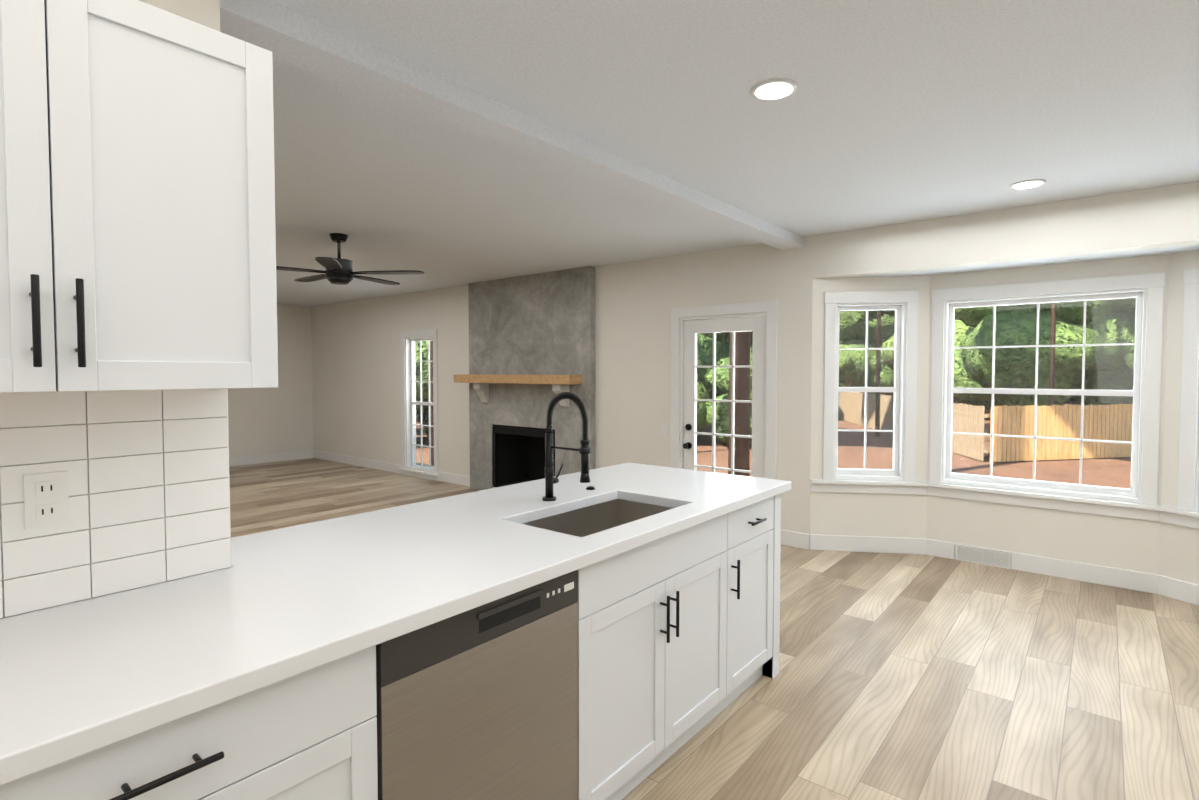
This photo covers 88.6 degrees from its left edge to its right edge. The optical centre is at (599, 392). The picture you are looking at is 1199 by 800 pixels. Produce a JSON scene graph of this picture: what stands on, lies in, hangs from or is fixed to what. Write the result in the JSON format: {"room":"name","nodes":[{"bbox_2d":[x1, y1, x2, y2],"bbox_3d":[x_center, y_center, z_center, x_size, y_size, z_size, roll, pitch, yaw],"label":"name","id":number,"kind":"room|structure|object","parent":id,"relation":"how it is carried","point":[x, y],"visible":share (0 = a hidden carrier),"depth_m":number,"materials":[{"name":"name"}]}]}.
{"room":"kitchen","nodes":[
{"label":"kitchen","id":0,"kind":"room"},
{"bbox_2d":[3,0,230,617],"bbox_3d":[-2.019,0.161,0.456,0.120,2.500,3.125,2,3,39],"label":"wall","id":1,"kind":"structure","parent":0,"point":[206,13],"depth_m":1.55,"materials":[{"name":"beige paint"}]},
{"bbox_2d":[0,389,230,617],"bbox_3d":[-1.211,0.232,1.335,0.013,0.478,0.735,2,3,39],"label":"tile backsplash","id":2,"kind":"structure","parent":1,"relation":"attached to","point":[148,483],"depth_m":1.43,"materials":[{"name":"white tile"}]},
{"bbox_2d":[23,471,68,528],"bbox_3d":[-1.200,0.232,1.334,0.007,0.116,0.072,2,3,39],"label":"duplex electrical outlet","id":3,"kind":"object","parent":2,"relation":"attached to","point":[46,500],"visible":1,"depth_m":1.33,"materials":[{"name":"white plastic"}]},
{"bbox_2d":[0,0,277,392],"bbox_3d":[-1.090,-0.384,1.189,0.356,0.760,0.775,2,3,39],"label":"upper cabinet","id":4,"kind":"object","parent":1,"relation":"attached to","point":[137,219],"visible":1,"depth_m":1.20,"materials":[{"name":"white wood"}]},
{"bbox_2d":[228,304,313,457],"bbox_3d":[-7.112,-0.077,7.474,0.150,2.500,7.500,2,3,39],"label":"wall","id":5,"kind":"structure","parent":0,"point":[268,421],"depth_m":9.84,"materials":[{"name":"beige paint"}]},
{"bbox_2d":[229,458,1198,799],"bbox_3d":[-2.448,1.353,3.943,12.000,0.120,8.300,2,3,39],"label":"floor","id":6,"kind":"structure","parent":0,"point":[909,676],"depth_m":2.81,"materials":[{"name":"wood"}]},
{"bbox_2d":[0,645,377,799],"bbox_3d":[-0.951,0.952,1.195,0.622,0.868,0.780,2,3,39],"label":"base cabinet","id":7,"kind":"object","parent":6,"relation":"on","point":[311,734],"depth_m":1.11,"materials":[{"name":"white wood"}]},
{"bbox_2d":[376,570,577,799],"bbox_3d":[-0.490,0.935,1.733,0.609,0.866,0.624,2,3,39],"label":"dishwasher","id":8,"kind":"object","parent":6,"relation":"on","point":[479,703],"visible":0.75,"depth_m":1.52,"materials":[{"name":"silver metal"}]},
{"bbox_2d":[454,266,594,489],"bbox_3d":[-0.736,-0.062,7.033,1.980,2.499,0.780,2,3,39],"label":"fireplace","id":9,"kind":"object","parent":6,"relation":"on","point":[531,346],"visible":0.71,"depth_m":6.85,"materials":[{"name":"concrete"}]},
{"bbox_2d":[578,561,599,799],"bbox_3d":[-0.501,0.934,1.742,0.622,0.868,0.756,2,3,39],"label":"base cabinet","id":10,"kind":"object","parent":6,"relation":"on","point":[588,576],"depth_m":1.83,"materials":[{"name":"white wood"}]},
{"bbox_2d":[600,509,739,799],"bbox_3d":[0.010,0.912,2.363,0.622,0.868,0.971,2,3,39],"label":"base cabinet","id":11,"kind":"object","parent":6,"relation":"on","point":[678,639],"depth_m":2.14,"materials":[{"name":"white wood"}]},
{"bbox_2d":[0,462,790,785],"bbox_3d":[-0.393,0.466,2.081,0.962,0.040,2.927,2,3,39],"label":"countertop","id":12,"kind":"structure","parent":11,"relation":"on","point":[98,672],"depth_m":1.38,"materials":[{"name":"white stone"}]},
{"bbox_2d":[542,392,590,500],"bbox_3d":[-0.116,0.214,2.431,0.239,0.440,0.104,2,3,39],"label":"faucet","id":13,"kind":"object","parent":12,"relation":"on","point":[584,449],"visible":1,"depth_m":2.44,"materials":[{"name":"black metal"}]},
{"bbox_2d":[586,486,594,489],"bbox_3d":[-0.040,0.418,2.707,0.042,0.012,0.042,2,3,39],"label":"cap","id":14,"kind":"object","parent":12,"relation":"on","point":[590,488],"visible":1,"depth_m":2.69,"materials":[{"name":"black metal"}]},
{"bbox_2d":[524,499,672,536],"bbox_3d":[0.012,0.634,2.312,0.432,0.310,0.727,2,3,39],"label":"sink","id":15,"kind":"object","parent":12,"relation":"in","point":[589,520],"visible":0.06,"depth_m":2.58,"materials":[{"name":"silver metal"}]},
{"bbox_2d":[740,494,780,693],"bbox_3d":[0.428,0.895,2.870,0.622,0.868,0.579,2,3,39],"label":"base cabinet","id":16,"kind":"object","parent":6,"relation":"on","point":[760,522],"depth_m":2.75,"materials":[{"name":"white wood"}]},
{"bbox_2d":[271,0,1198,306],"bbox_3d":[-2.639,-1.257,3.623,12.000,0.120,7.700,2,3,39],"label":"ceiling","id":17,"kind":"structure","parent":0,"point":[889,112],"depth_m":2.66,"materials":[{"name":"paint"}]},
{"bbox_2d":[276,233,424,284],"bbox_3d":[-2.086,-1.049,4.859,1.233,0.379,1.296,2,3,39],"label":"ceiling fan","id":18,"kind":"object","parent":17,"relation":"hanging from","point":[338,270],"visible":0.96,"depth_m":4.77,"materials":[{"name":"black metal"}]},
{"bbox_2d":[220,0,802,249],"bbox_3d":[0.215,-1.147,3.334,0.180,0.080,4.225,2,3,39],"label":"header beam","id":19,"kind":"structure","parent":17,"relation":"attached to","point":[288,36],"depth_m":2.33,"materials":[{"name":"paint"}]},
{"bbox_2d":[750,78,797,99],"bbox_3d":[0.663,-1.149,2.334,0.176,0.008,0.176,2,3,39],"label":"recessed light","id":20,"kind":"object","parent":17,"relation":"in","point":[775,89],"visible":1,"depth_m":2.32,"materials":[{"name":"white plastic"}]},
{"bbox_2d":[1009,179,1046,188],"bbox_3d":[2.445,-1.189,3.509,0.176,0.008,0.176,2,3,39],"label":"recessed light","id":21,"kind":"object","parent":17,"relation":"in","point":[1027,184],"visible":0.98,"depth_m":3.49,"materials":[{"name":"white"}]},
{"bbox_2d":[311,182,1198,548],"bbox_3d":[-0.391,-0.051,6.705,11.210,2.500,0.150,2,3,39],"label":"wall","id":22,"kind":"structure","parent":0,"point":[356,365],"depth_m":5.72,"materials":[{"name":"beige paint"}]},
{"bbox_2d":[399,329,438,480],"bbox_3d":[-2.392,0.161,8.326,0.860,2.005,0.200,2,3,39],"label":"living room window","id":23,"kind":"structure","parent":22,"relation":"in","point":[409,403],"depth_m":8.46,"materials":[{"name":"white wood"}]},
{"bbox_2d":[229,450,1198,605],"bbox_3d":[-2.480,1.232,3.900,11.599,0.125,7.800,2,3,39],"label":"baseboard","id":24,"kind":"structure","parent":22,"relation":"attached to","point":[1184,591],"depth_m":4.80,"materials":[{"name":"white wood"}]},
{"bbox_2d":[670,300,777,479],"bbox_3d":[1.098,0.234,5.447,1.030,2.015,0.214,2,3,39],"label":"patio door","id":25,"kind":"structure","parent":22,"relation":"in","point":[759,319],"depth_m":5.39,"materials":[{"name":"white wood"}]},
{"bbox_2d":[810,275,930,538],"bbox_3d":[2.152,0.125,4.908,0.915,2.270,0.150,0,2,8],"label":"wall","id":26,"kind":"structure","parent":0,"point":[873,515],"depth_m":4.85,"materials":[{"name":"beige paint"}]},
{"bbox_2d":[823,290,918,481],"bbox_3d":[2.131,-0.053,4.894,0.697,1.484,0.173,0,2,8],"label":"bay window","id":27,"kind":"structure","parent":26,"relation":"in","point":[903,305],"depth_m":4.85,"materials":[{"name":"white wood"}]},
{"bbox_2d":[858,244,1198,276],"bbox_3d":[3.028,-0.963,4.248,3.010,0.150,0.450,2,3,39],"label":"ceiling","id":28,"kind":"structure","parent":0,"point":[1107,256],"depth_m":4.14,"materials":[{"name":"paint"}]},
{"bbox_2d":[926,254,1168,574],"bbox_3d":[3.123,0.142,4.402,1.430,2.270,0.150,2,3,39],"label":"wall","id":29,"kind":"structure","parent":0,"point":[1132,544],"depth_m":4.28,"materials":[{"name":"beige paint"}]},
{"bbox_2d":[955,543,1010,568],"bbox_3d":[2.842,1.210,4.561,0.350,0.125,0.016,2,3,39],"label":"air vent","id":30,"kind":"object","parent":29,"relation":"in","point":[984,556],"visible":1,"depth_m":4.55,"materials":[{"name":"white metal"}]},
{"bbox_2d":[810,479,1198,528],"bbox_3d":[2.919,0.765,4.175,2.847,0.100,0.491,2,3,39],"label":"trim","id":31,"kind":"structure","parent":29,"relation":"attached to","point":[1180,517],"depth_m":4.39,"materials":[{"name":"white wood"}]},
{"bbox_2d":[929,272,1165,505],"bbox_3d":[3.116,-0.035,4.387,1.322,1.484,0.173,2,3,39],"label":"bay window","id":32,"kind":"structure","parent":29,"relation":"in","point":[1146,291],"depth_m":4.28,"materials":[{"name":"white wood"}]},
{"bbox_2d":[1159,250,1198,584],"bbox_3d":[3.807,0.171,3.548,0.150,2.270,0.915,-1,2,-20],"label":"wall","id":33,"kind":"structure","parent":0,"point":[1179,553],"depth_m":3.86,"materials":[{"name":"beige paint"}]},
{"bbox_2d":[1178,268,1198,511],"bbox_3d":[3.803,-0.006,3.519,0.173,1.484,0.697,-1,2,-20],"label":"bay window","id":34,"kind":"structure","parent":33,"relation":"in","point":[1188,489],"depth_m":3.77,"materials":[{"name":"white wood"}]},
{"label":"outside","id":35,"kind":"structure","parent":0,"visible":0},
{"bbox_2d":[416,399,1130,488],"bbox_3d":[39.476,1.098,42.014,130.000,0.200,104.050,2,3,39],"label":"ground","id":36,"kind":"structure","parent":35,"point":[961,459],"depth_m":16.47,"materials":[{"name":"brown soil"}]},
{"bbox_2d":[415,341,427,414],"bbox_3d":[-6.136,-0.321,20.296,4.622,4.214,3.801,2,3,39],"label":"tree","id":37,"kind":"object","parent":36,"relation":"on","point":[424,365],"depth_m":18.73,"materials":[{"name":"green plant"}]},
{"bbox_2d":[416,407,428,436],"bbox_3d":[-5.447,0.136,22.089,3.562,3.347,3.290,2,3,39],"label":"tree","id":38,"kind":"object","parent":36,"relation":"on","point":[425,415],"depth_m":22.45,"materials":[{"name":"green plant"}]},
{"bbox_2d":[430,341,433,464],"bbox_3d":[-4.427,-8.565,15.044,6.884,21.050,6.112,2,3,39],"label":"tree","id":39,"kind":"object","parent":36,"relation":"on","point":[431,397],"depth_m":15.76,"materials":[{"name":"green plant"}]},
{"bbox_2d":[697,381,709,431],"bbox_3d":[1.970,0.262,20.769,3.433,3.422,3.124,2,3,39],"label":"tree","id":40,"kind":"object","parent":36,"relation":"on","point":[703,413],"depth_m":19.98,"materials":[{"name":"green plant"}]},
{"bbox_2d":[697,337,712,434],"bbox_3d":[2.562,-0.227,22.734,3.556,3.860,4.486,2,3,39],"label":"tree","id":41,"kind":"object","parent":36,"relation":"on","point":[701,352],"depth_m":22.92,"materials":[{"name":"green plant"}]},
{"bbox_2d":[697,333,724,390],"bbox_3d":[3.023,-5.855,29.592,9.179,14.642,9.545,2,3,39],"label":"tree","id":42,"kind":"object","parent":36,"relation":"on","point":[709,343],"depth_m":24.82,"materials":[{"name":"green plant"}]},
{"bbox_2d":[702,332,729,384],"bbox_3d":[4.046,-4.803,36.890,7.920,12.044,6.505,2,3,39],"label":"tree","id":43,"kind":"object","parent":36,"relation":"on","point":[719,339],"depth_m":35.34,"materials":[{"name":"green plant"}]},
{"bbox_2d":[721,334,729,348],"bbox_3d":[5.811,-5.834,46.134,7.995,13.475,7.951,2,3,39],"label":"tree","id":44,"kind":"object","parent":36,"relation":"on","point":[725,340],"depth_m":44.95,"materials":[{"name":"green plant"}]},
{"bbox_2d":[704,354,751,445],"bbox_3d":[4.555,0.314,19.763,3.116,3.193,3.072,2,3,39],"label":"tree","id":45,"kind":"object","parent":36,"relation":"on","point":[724,381],"depth_m":19.35,"materials":[{"name":"green plant"}]},
{"bbox_2d":[718,332,752,393],"bbox_3d":[9.206,-5.111,44.565,7.691,12.138,7.424,2,3,39],"label":"tree","id":46,"kind":"object","parent":36,"relation":"on","point":[751,348],"depth_m":45.01,"materials":[{"name":"green plant"}]},
{"bbox_2d":[728,331,749,476],"bbox_3d":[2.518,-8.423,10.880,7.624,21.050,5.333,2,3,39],"label":"post","id":47,"kind":"object","parent":36,"relation":"on","point":[739,426],"depth_m":11.27,"materials":[{"name":"brown wood"}]},
{"bbox_2d":[839,310,894,386],"bbox_3d":[17.674,-6.068,44.780,7.630,14.035,6.115,2,3,39],"label":"tree","id":48,"kind":"object","parent":36,"relation":"on","point":[859,329],"depth_m":43.36,"materials":[{"name":"green plant"}]},
{"bbox_2d":[842,310,894,394],"bbox_3d":[20.543,-3.908,45.003,5.972,9.702,5.013,2,3,39],"label":"tree","id":49,"kind":"object","parent":36,"relation":"on","point":[888,375],"depth_m":43.46,"materials":[{"name":"green plant"}]},
{"bbox_2d":[856,368,893,395],"bbox_3d":[24.080,-5.799,47.414,8.709,13.692,6.946,2,3,39],"label":"tree","id":50,"kind":"object","parent":36,"relation":"on","point":[861,385],"depth_m":47.20,"materials":[{"name":"green plant"}]},
{"bbox_2d":[875,310,880,436],"bbox_3d":[10.980,-9.011,23.150,3.933,21.389,5.675,2,3,39],"label":"tree","id":51,"kind":"object","parent":36,"relation":"on","point":[877,400],"depth_m":22.91,"materials":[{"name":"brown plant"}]},
{"bbox_2d":[707,327,1076,401],"bbox_3d":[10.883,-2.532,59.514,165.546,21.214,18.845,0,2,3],"label":"tree","id":52,"kind":"object","parent":36,"relation":"on","point":[840,384],"depth_m":51.62,"materials":[{"name":"green plant"}]},
{"bbox_2d":[838,392,987,460],"bbox_3d":[11.536,0.796,25.619,0.108,1.520,18.697,0,2,7],"label":"fence","id":53,"kind":"object","parent":36,"relation":"on","point":[852,404],"depth_m":18.34,"materials":[{"name":"brown wood"}]},
{"bbox_2d":[881,319,1023,409],"bbox_3d":[21.093,-5.467,37.432,9.060,13.334,7.154,2,3,39],"label":"tree","id":54,"kind":"object","parent":36,"relation":"on","point":[959,327],"depth_m":36.08,"materials":[{"name":"green plant"}]},
{"bbox_2d":[953,311,972,403],"bbox_3d":[22.928,-3.950,38.330,5.902,10.241,6.447,2,3,39],"label":"tree","id":55,"kind":"object","parent":36,"relation":"on","point":[954,400],"depth_m":38.94,"materials":[{"name":"green plant"}]},
{"bbox_2d":[953,304,1082,402],"bbox_3d":[20.171,-4.788,30.098,7.065,12.477,7.655,2,3,39],"label":"tree","id":56,"kind":"object","parent":36,"relation":"on","point":[977,329],"depth_m":28.57,"materials":[{"name":"green plant"}]},
{"bbox_2d":[1049,302,1055,405],"bbox_3d":[17.877,-8.861,23.724,6.517,21.050,7.770,2,3,39],"label":"tree","id":57,"kind":"object","parent":36,"relation":"on","point":[1052,363],"depth_m":23.95,"materials":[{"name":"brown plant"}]},
{"bbox_2d":[984,299,1134,419],"bbox_3d":[22.222,-5.269,29.260,6.998,13.494,8.237,2,3,39],"label":"tree","id":58,"kind":"object","parent":36,"relation":"on","point":[1069,329],"depth_m":27.34,"materials":[{"name":"green plant"}]},
{"bbox_2d":[990,404,1132,462],"bbox_3d":[17.813,1.043,18.064,15.130,1.540,0.108,0,2,-13],"label":"fence","id":59,"kind":"object","parent":36,"relation":"on","point":[1066,428],"depth_m":16.81,"materials":[{"name":"brown wood"}]},
{"bbox_2d":[1066,298,1135,404],"bbox_3d":[25.110,-5.230,26.879,7.988,13.579,8.269,2,3,39],"label":"tree","id":60,"kind":"object","parent":36,"relation":"on","point":[1119,309],"depth_m":28.15,"materials":[{"name":"green plant"}]},
{"bbox_2d":[1081,313,1135,403],"bbox_3d":[25.025,-4.798,29.706,7.314,12.523,7.774,2,3,39],"label":"tree","id":61,"kind":"object","parent":36,"relation":"on","point":[1129,320],"depth_m":28.22,"materials":[{"name":"green plant"}]}
]}

